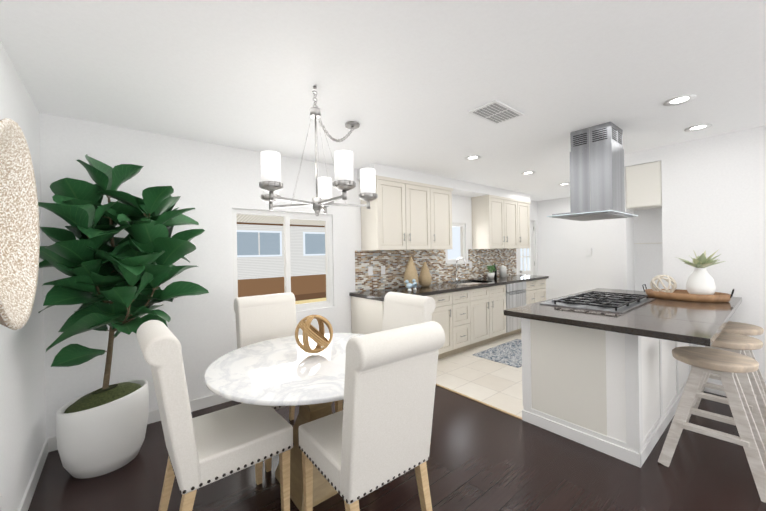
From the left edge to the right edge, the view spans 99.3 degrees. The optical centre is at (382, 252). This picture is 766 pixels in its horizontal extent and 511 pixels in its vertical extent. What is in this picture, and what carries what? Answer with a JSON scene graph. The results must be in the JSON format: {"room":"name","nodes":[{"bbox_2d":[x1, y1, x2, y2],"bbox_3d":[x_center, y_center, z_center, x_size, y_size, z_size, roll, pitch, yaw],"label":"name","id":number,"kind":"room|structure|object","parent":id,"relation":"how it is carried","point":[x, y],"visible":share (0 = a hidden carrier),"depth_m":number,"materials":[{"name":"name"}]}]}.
{"room":"kitchen","nodes":[
{"label":"kitchen","id":0,"kind":"room"},
{"bbox_2d":[0,41,765,510],"bbox_3d":[2.384,0.051,2.347,7.740,2.600,6.320,-1,0,-39],"label":"wall","id":1,"kind":"structure","parent":0,"point":[712,195],"depth_m":2.98,"materials":[{"name":"paint"}]},
{"bbox_2d":[0,496,1,510],"bbox_3d":[-1.665,1.130,1.410,0.006,0.115,0.070,-1,0,-39],"label":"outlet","id":2,"kind":"object","parent":1,"relation":"attached to","point":[0,503],"visible":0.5,"depth_m":1.43,"materials":[{"name":"white plastic"}]},
{"bbox_2d":[0,118,39,329],"bbox_3d":[-1.225,-0.084,0.982,0.178,0.652,0.652,-1,0,-39],"label":"wall art","id":3,"kind":"object","parent":1,"relation":"attached to","point":[19,240],"visible":1,"depth_m":1.15},
{"bbox_2d":[18,438,49,510],"bbox_3d":[-0.496,1.357,-0.014,0.014,0.100,6.080,-1,0,-39],"label":"baseboard","id":4,"kind":"structure","parent":1,"relation":"attached to","point":[26,500],"depth_m":1.97,"materials":[{"name":"white wood"}]},
{"bbox_2d":[50,394,231,451],"bbox_3d":[-1.392,1.363,3.169,2.585,0.100,0.014,-1,0,-39],"label":"baseboard","id":5,"kind":"structure","parent":1,"relation":"attached to","point":[50,444],"depth_m":2.92,"materials":[{"name":"white wood"}]},
{"bbox_2d":[232,208,332,319],"bbox_3d":[-1.046,0.101,3.532,1.120,1.090,0.070,-1,0,-39],"label":"dining room window","id":6,"kind":"structure","parent":1,"relation":"in","point":[287,217],"depth_m":3.54,"materials":[{"name":"white wood"}]},
{"bbox_2d":[360,175,436,250],"bbox_3d":[0.205,-0.478,4.278,0.979,0.880,0.336,-1,0,-39],"label":"upper cabinet","id":7,"kind":"object","parent":1,"relation":"attached to","point":[402,221],"depth_m":4.08,"materials":[{"name":"beige wood"}]},
{"bbox_2d":[433,185,452,250],"bbox_3d":[0.694,-0.487,4.677,0.519,0.880,0.336,-1,0,-39],"label":"upper cabinet","id":8,"kind":"object","parent":1,"relation":"attached to","point":[442,196],"depth_m":4.59,"materials":[{"name":"beige wood"}]},
{"bbox_2d":[447,223,464,262],"bbox_3d":[1.169,-0.167,5.352,0.500,0.640,0.050,-1,0,-39],"label":"kitchen window","id":9,"kind":"structure","parent":1,"relation":"in","point":[462,239],"depth_m":5.47,"materials":[{"name":"white wood"}]},
{"bbox_2d":[469,195,520,250],"bbox_3d":[1.998,-0.512,5.740,0.966,0.880,0.336,-1,0,-39],"label":"upper cabinet","id":10,"kind":"object","parent":1,"relation":"attached to","point":[496,220],"depth_m":5.51,"materials":[{"name":"beige wood"}]},
{"bbox_2d":[521,200,529,247],"bbox_3d":[2.480,-0.522,6.132,0.512,0.880,0.336,-1,0,-39],"label":"upper cabinet","id":11,"kind":"object","parent":1,"relation":"attached to","point":[525,217],"depth_m":6.06,"materials":[{"name":"beige wood"}]},
{"bbox_2d":[518,220,534,274],"bbox_3d":[2.999,0.317,6.807,0.760,2.020,0.118,-1,0,-39],"label":"door frame","id":12,"kind":"structure","parent":1,"relation":"attached to","point":[531,270],"depth_m":6.96,"materials":[{"name":"white wood"}]},
{"bbox_2d":[586,248,591,254],"bbox_3d":[3.983,-0.023,6.295,0.030,0.130,0.100,-1,0,-39],"label":"light switch","id":13,"kind":"object","parent":1,"relation":"attached to","point":[588,251],"visible":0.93,"depth_m":6.28,"materials":[{"name":"white plastic"}]},
{"bbox_2d":[626,161,661,243],"bbox_3d":[2.903,-0.529,3.583,0.307,0.855,0.300,-1,0,-39],"label":"upper cabinet","id":14,"kind":"object","parent":1,"relation":"attached to","point":[643,186],"visible":0.77,"depth_m":3.48,"materials":[{"name":"white wood"}]},
{"bbox_2d":[704,381,725,395],"bbox_3d":[4.082,1.273,1.944,0.014,0.100,3.270,-1,0,-39],"label":"baseboard","id":15,"kind":"structure","parent":1,"relation":"attached to","point":[706,389],"depth_m":3.08,"materials":[{"name":"white wood"}]},
{"bbox_2d":[0,0,765,200],"bbox_3d":[2.363,-1.139,2.344,7.900,0.100,6.480,-1,0,-39],"label":"ceiling","id":16,"kind":"structure","parent":0,"point":[407,84],"depth_m":1.90,"materials":[{"name":"paint"}]},
{"bbox_2d":[259,86,377,215],"bbox_3d":[-0.349,-0.633,2.105,0.966,0.809,0.819,-1,0,-39],"label":"chandelier","id":17,"kind":"object","parent":16,"relation":"hanging from","point":[270,185],"visible":1,"depth_m":2.00,"materials":[{"name":"white glass"}]},
{"bbox_2d":[465,155,480,159],"bbox_3d":[1.003,-1.063,3.634,0.176,0.006,0.176,-1,0,-39],"label":"recessed light","id":18,"kind":"object","parent":16,"relation":"in","point":[474,157],"visible":0.98,"depth_m":3.63,"materials":[{"name":"white"}]},
{"bbox_2d":[468,100,523,123],"bbox_3d":[0.855,-1.054,2.455,0.380,0.012,0.230,-1,0,-39],"label":"ceiling vent","id":19,"kind":"object","parent":16,"relation":"in","point":[496,112],"visible":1,"depth_m":2.43,"materials":[{"name":"white metal"}]},
{"bbox_2d":[521,171,534,174],"bbox_3d":[1.963,-1.081,4.404,0.176,0.006,0.176,-1,0,-39],"label":"recessed light","id":20,"kind":"object","parent":16,"relation":"in","point":[528,172],"visible":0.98,"depth_m":4.41,"materials":[{"name":"white"}]},
{"bbox_2d":[547,122,637,220],"bbox_3d":[1.862,-0.695,2.894,0.715,0.768,0.485,-1,0,-39],"label":"range hood","id":21,"kind":"object","parent":16,"relation":"attached to","point":[597,189],"visible":1,"depth_m":2.77,"materials":[{"name":"metal"}]},
{"bbox_2d":[663,94,696,105],"bbox_3d":[2.093,-1.078,2.297,0.176,0.006,0.176,-1,0,-39],"label":"recessed light","id":22,"kind":"object","parent":16,"relation":"in","point":[680,99],"visible":1,"depth_m":2.29,"materials":[{"name":"white"}]},
{"bbox_2d":[684,123,711,131],"bbox_3d":[2.741,-1.090,2.832,0.176,0.006,0.176,-1,0,-39],"label":"recessed light","id":23,"kind":"object","parent":16,"relation":"in","point":[698,127],"visible":0.96,"depth_m":2.83,"materials":[{"name":"white"}]},
{"bbox_2d":[28,385,765,510],"bbox_3d":[2.407,1.400,2.351,7.900,0.100,6.480,-1,0,-39],"label":"floor","id":24,"kind":"structure","parent":0,"point":[483,457],"depth_m":2.00,"materials":[{"name":"brown wood"}]},
{"bbox_2d":[38,154,208,478],"bbox_3d":[-1.732,0.378,2.239,0.906,2.088,0.980,-1,0,-39],"label":"fiddle-leaf fig plant","id":25,"kind":"object","parent":24,"relation":"on","point":[100,431],"visible":0.98,"depth_m":2.07,"materials":[{"name":"green plant"}]},
{"bbox_2d":[136,320,293,510],"bbox_3d":[-0.847,0.875,1.664,0.624,1.073,0.469,-1,0,-40],"label":"chair","id":26,"kind":"object","parent":24,"relation":"on","point":[206,449],"visible":0.98,"depth_m":1.50,"materials":[{"name":"fabric"}]},
{"bbox_2d":[234,292,296,471],"bbox_3d":[-0.778,0.871,2.436,0.469,1.073,0.624,-1,0,-40],"label":"chair","id":27,"kind":"object","parent":24,"relation":"on","point":[260,318],"visible":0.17,"depth_m":2.54,"materials":[{"name":"fabric"}]},
{"bbox_2d":[204,333,365,510],"bbox_3d":[-0.417,1.020,2.015,1.204,0.760,1.204,-1,0,-39],"label":"dining table","id":28,"kind":"object","parent":24,"relation":"on","point":[285,371],"visible":0.67,"depth_m":1.82,"materials":[{"name":"stone"}]},
{"bbox_2d":[295,315,332,352],"bbox_3d":[-0.435,0.511,2.057,0.237,0.235,0.233,-1,0,-39],"label":"ball","id":29,"kind":"object","parent":28,"relation":"on","point":[319,338],"visible":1,"depth_m":2.00,"materials":[{"name":"brown wood"}]},
{"bbox_2d":[298,321,444,510],"bbox_3d":[-0.075,0.862,1.589,0.469,1.073,0.624,-1,0,-37],"label":"chair","id":30,"kind":"object","parent":24,"relation":"on","point":[373,434],"visible":1,"depth_m":1.38,"materials":[{"name":"fabric"}]},
{"bbox_2d":[335,292,435,443],"bbox_3d":[0.010,0.858,2.363,0.624,1.073,0.469,-1,0,-38],"label":"chair","id":31,"kind":"object","parent":24,"relation":"on","point":[402,309],"visible":0.19,"depth_m":2.43,"materials":[{"name":"fabric"}]},
{"bbox_2d":[436,332,522,419],"bbox_3d":[2.272,1.341,4.870,4.525,0.009,2.005,-1,0,-39],"label":"tile floor","id":32,"kind":"structure","parent":24,"relation":"on","point":[487,382],"depth_m":3.52,"materials":[{"name":"beige tile"}]},
{"bbox_2d":[349,295,432,333],"bbox_3d":[0.100,0.950,3.982,0.739,0.870,0.638,-1,0,-39],"label":"base cabinet","id":33,"kind":"object","parent":32,"relation":"on","point":[366,314],"depth_m":3.76,"materials":[{"name":"beige wood"}]},
{"bbox_2d":[433,291,452,358],"bbox_3d":[0.500,0.943,4.308,0.529,0.870,0.638,-1,0,-39],"label":"base cabinet","id":34,"kind":"object","parent":32,"relation":"on","point":[443,312],"depth_m":4.16,"materials":[{"name":"beige wood"}]},
{"bbox_2d":[453,291,476,353],"bbox_3d":[0.852,0.936,4.595,0.498,0.870,0.638,-1,0,-39],"label":"base cabinet","id":35,"kind":"object","parent":32,"relation":"on","point":[462,300],"depth_m":4.38,"materials":[{"name":"beige wood"}]},
{"bbox_2d":[473,283,508,345],"bbox_3d":[1.358,0.926,5.007,0.924,0.870,0.638,-1,0,-39],"label":"base cabinet","id":36,"kind":"object","parent":32,"relation":"on","point":[490,323],"depth_m":4.78,"materials":[{"name":"beige wood"}]},
{"bbox_2d":[349,275,548,302],"bbox_3d":[1.297,0.472,4.941,3.860,0.040,0.671,-1,0,-39],"label":"countertop","id":37,"kind":"structure","parent":36,"relation":"on","point":[434,288],"depth_m":4.33,"materials":[{"name":"black stone"}]},
{"bbox_2d":[404,280,415,290],"bbox_3d":[0.330,0.401,4.006,0.076,0.139,0.156,-1,0,-39],"label":"bird figurine","id":38,"kind":"object","parent":37,"relation":"on","point":[409,286],"visible":1,"depth_m":3.99,"materials":[{"name":"white ceramic"}]},
{"bbox_2d":[403,257,418,288],"bbox_3d":[0.369,0.259,4.302,0.200,0.420,0.200,-1,0,-39],"label":"woven vase","id":39,"kind":"object","parent":37,"relation":"on","point":[410,274],"visible":0.81,"depth_m":4.25,"materials":[{"name":"wicker"}]},
{"bbox_2d":[412,279,416,289],"bbox_3d":[0.400,0.399,4.089,0.086,0.139,0.149,-1,0,-39],"label":"bird figurine","id":40,"kind":"object","parent":37,"relation":"on","point":[415,285],"visible":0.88,"depth_m":4.08,"materials":[{"name":"white ceramic"}]},
{"bbox_2d":[419,262,431,286],"bbox_3d":[0.583,0.294,4.515,0.180,0.340,0.180,-1,0,-39],"label":"woven vase","id":41,"kind":"object","parent":37,"relation":"on","point":[425,279],"visible":0.98,"depth_m":4.46,"materials":[{"name":"wicker"}]},
{"bbox_2d":[453,259,468,282],"bbox_3d":[1.262,0.261,5.175,0.136,0.381,0.214,-1,0,-39],"label":"faucet","id":42,"kind":"object","parent":37,"relation":"on","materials":[{"name":"silver metal"}]},
{"bbox_2d":[461,279,496,282],"bbox_3d":[1.354,0.547,5.016,0.708,0.188,0.434,-1,0,-39],"label":"sink","id":43,"kind":"object","parent":37,"relation":"in","point":[462,280],"depth_m":5.31,"materials":[{"name":"silver metal"}]},
{"bbox_2d":[487,265,495,278],"bbox_3d":[1.851,0.326,5.578,0.154,0.228,0.176,-1,0,-39],"label":"herb pot","id":44,"kind":"object","parent":37,"relation":"on","point":[491,274],"visible":1,"depth_m":5.54,"materials":[{"name":"white ceramic"}]},
{"bbox_2d":[493,263,496,277],"bbox_3d":[1.984,0.312,5.772,0.060,0.250,0.060,-1,0,-39],"label":"soap bottle","id":45,"kind":"object","parent":37,"relation":"on","point":[495,272],"visible":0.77,"depth_m":5.75,"materials":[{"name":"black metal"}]},
{"bbox_2d":[499,265,506,276],"bbox_3d":[2.155,0.326,5.847,0.124,0.215,0.124,-1,0,-39],"label":"canister","id":46,"kind":"object","parent":37,"relation":"on","point":[502,270],"visible":1,"depth_m":5.80,"materials":[{"name":"white ceramic"}]},
{"bbox_2d":[472,339,521,367],"bbox_3d":[1.833,1.343,4.438,1.150,0.010,0.640,-1,0,-39],"label":"kitchen rug","id":47,"kind":"object","parent":32,"relation":"on","point":[509,353],"visible":0.69,"depth_m":4.33,"materials":[{"name":"grey fabric"}]},
{"bbox_2d":[509,283,528,335],"bbox_3d":[1.932,0.915,5.475,0.685,0.870,0.638,-1,0,-39],"label":"dishwasher","id":48,"kind":"object","parent":32,"relation":"on","point":[518,292],"depth_m":5.26,"materials":[{"name":"silver"}]},
{"bbox_2d":[529,279,536,303],"bbox_3d":[2.343,0.907,5.810,0.374,0.870,0.638,-1,0,-39],"label":"base cabinet","id":49,"kind":"object","parent":32,"relation":"on","point":[532,282],"depth_m":5.59,"materials":[{"name":"beige wood"}]},
{"bbox_2d":[537,279,545,301],"bbox_3d":[2.631,0.901,6.045,0.370,0.870,0.638,-1,0,-39],"label":"base cabinet","id":50,"kind":"object","parent":32,"relation":"on","point":[541,283],"depth_m":5.80,"materials":[{"name":"beige wood"}]},
{"bbox_2d":[521,303,688,467],"bbox_3d":[2.087,0.909,2.941,1.827,0.890,0.774,-1,0,-39],"label":"base cabinet","id":51,"kind":"object","parent":24,"relation":"on","point":[612,384],"depth_m":2.33,"materials":[{"name":"white paint"}]},
{"bbox_2d":[536,292,581,303],"bbox_3d":[1.684,0.450,3.088,0.920,0.040,0.080,-1,0,-39],"label":"countertop","id":52,"kind":"structure","parent":51,"relation":"on","point":[579,292],"depth_m":3.07,"materials":[{"name":"stone"}]},
{"bbox_2d":[540,291,654,312],"bbox_3d":[1.886,0.425,2.840,0.944,0.075,0.584,-1,0,-39],"label":"cooktop","id":53,"kind":"object","parent":52,"relation":"in","point":[610,302],"visible":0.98,"depth_m":2.71,"materials":[{"name":"metal"}]},
{"bbox_2d":[504,304,723,345],"bbox_3d":[1.480,0.456,2.238,0.470,0.040,1.140,-1,0,-39],"label":"countertop","id":54,"kind":"structure","parent":51,"relation":"on","point":[654,327],"depth_m":2.06,"materials":[{"name":"stone"}]},
{"bbox_2d":[586,288,741,307],"bbox_3d":[2.634,0.434,3.178,0.666,0.040,1.140,-1,0,-39],"label":"countertop","id":55,"kind":"structure","parent":51,"relation":"on","point":[734,300],"depth_m":2.96,"materials":[{"name":"stone"}]},
{"bbox_2d":[642,284,734,302],"bbox_3d":[2.718,0.358,2.926,0.357,0.108,0.599,-1,0,-39],"label":"oval tray","id":56,"kind":"object","parent":55,"relation":"on","point":[680,295],"visible":0.92,"depth_m":2.81,"materials":[{"name":"brown wood"}]},
{"bbox_2d":[650,275,676,292],"bbox_3d":[2.614,0.297,3.035,0.186,0.188,0.190,-1,0,-39],"label":"ball","id":57,"kind":"object","parent":56,"relation":"on","point":[670,279],"visible":0.83,"depth_m":3.00,"materials":[{"name":"beige"}]},
{"bbox_2d":[676,249,724,294],"bbox_3d":[2.781,0.177,2.861,0.298,0.432,0.338,-1,0,-39],"label":"vase","id":58,"kind":"object","parent":56,"relation":"on","point":[700,280],"visible":0.83,"depth_m":2.80,"materials":[{"name":"white ceramic"}]},
{"bbox_2d":[628,300,735,325],"bbox_3d":[2.221,0.443,2.429,0.920,0.040,0.500,-1,0,-39],"label":"countertop","id":59,"kind":"structure","parent":51,"relation":"on","point":[674,309],"depth_m":2.38,"materials":[{"name":"stone"}]},
{"bbox_2d":[658,346,765,502],"bbox_3d":[2.086,1.004,2.055,0.422,0.722,0.507,-1,0,-39],"label":"stool","id":60,"kind":"object","parent":24,"relation":"on","point":[726,366],"visible":1,"depth_m":2.00,"materials":[{"name":"white wood"}]},
{"bbox_2d":[686,332,765,449],"bbox_3d":[2.589,0.994,2.466,0.417,0.722,0.504,-1,0,-39],"label":"stool","id":61,"kind":"object","parent":24,"relation":"on","point":[733,342],"visible":0.54,"depth_m":2.37,"materials":[{"name":"beige wood"}]},
{"bbox_2d":[709,321,765,402],"bbox_3d":[3.025,0.985,2.833,0.412,0.722,0.501,-1,0,-39],"label":"stool","id":62,"kind":"object","parent":24,"relation":"on","point":[741,328],"visible":0.31,"depth_m":2.71,"materials":[{"name":"beige wood"}]},
{"label":"outside","id":63,"kind":"structure","parent":0,"visible":0},
{"bbox_2d":[236,214,528,303],"bbox_3d":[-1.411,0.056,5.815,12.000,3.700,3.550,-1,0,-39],"label":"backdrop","id":64,"kind":"structure","parent":63,"point":[260,254],"depth_m":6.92,"materials":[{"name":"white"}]}
]}

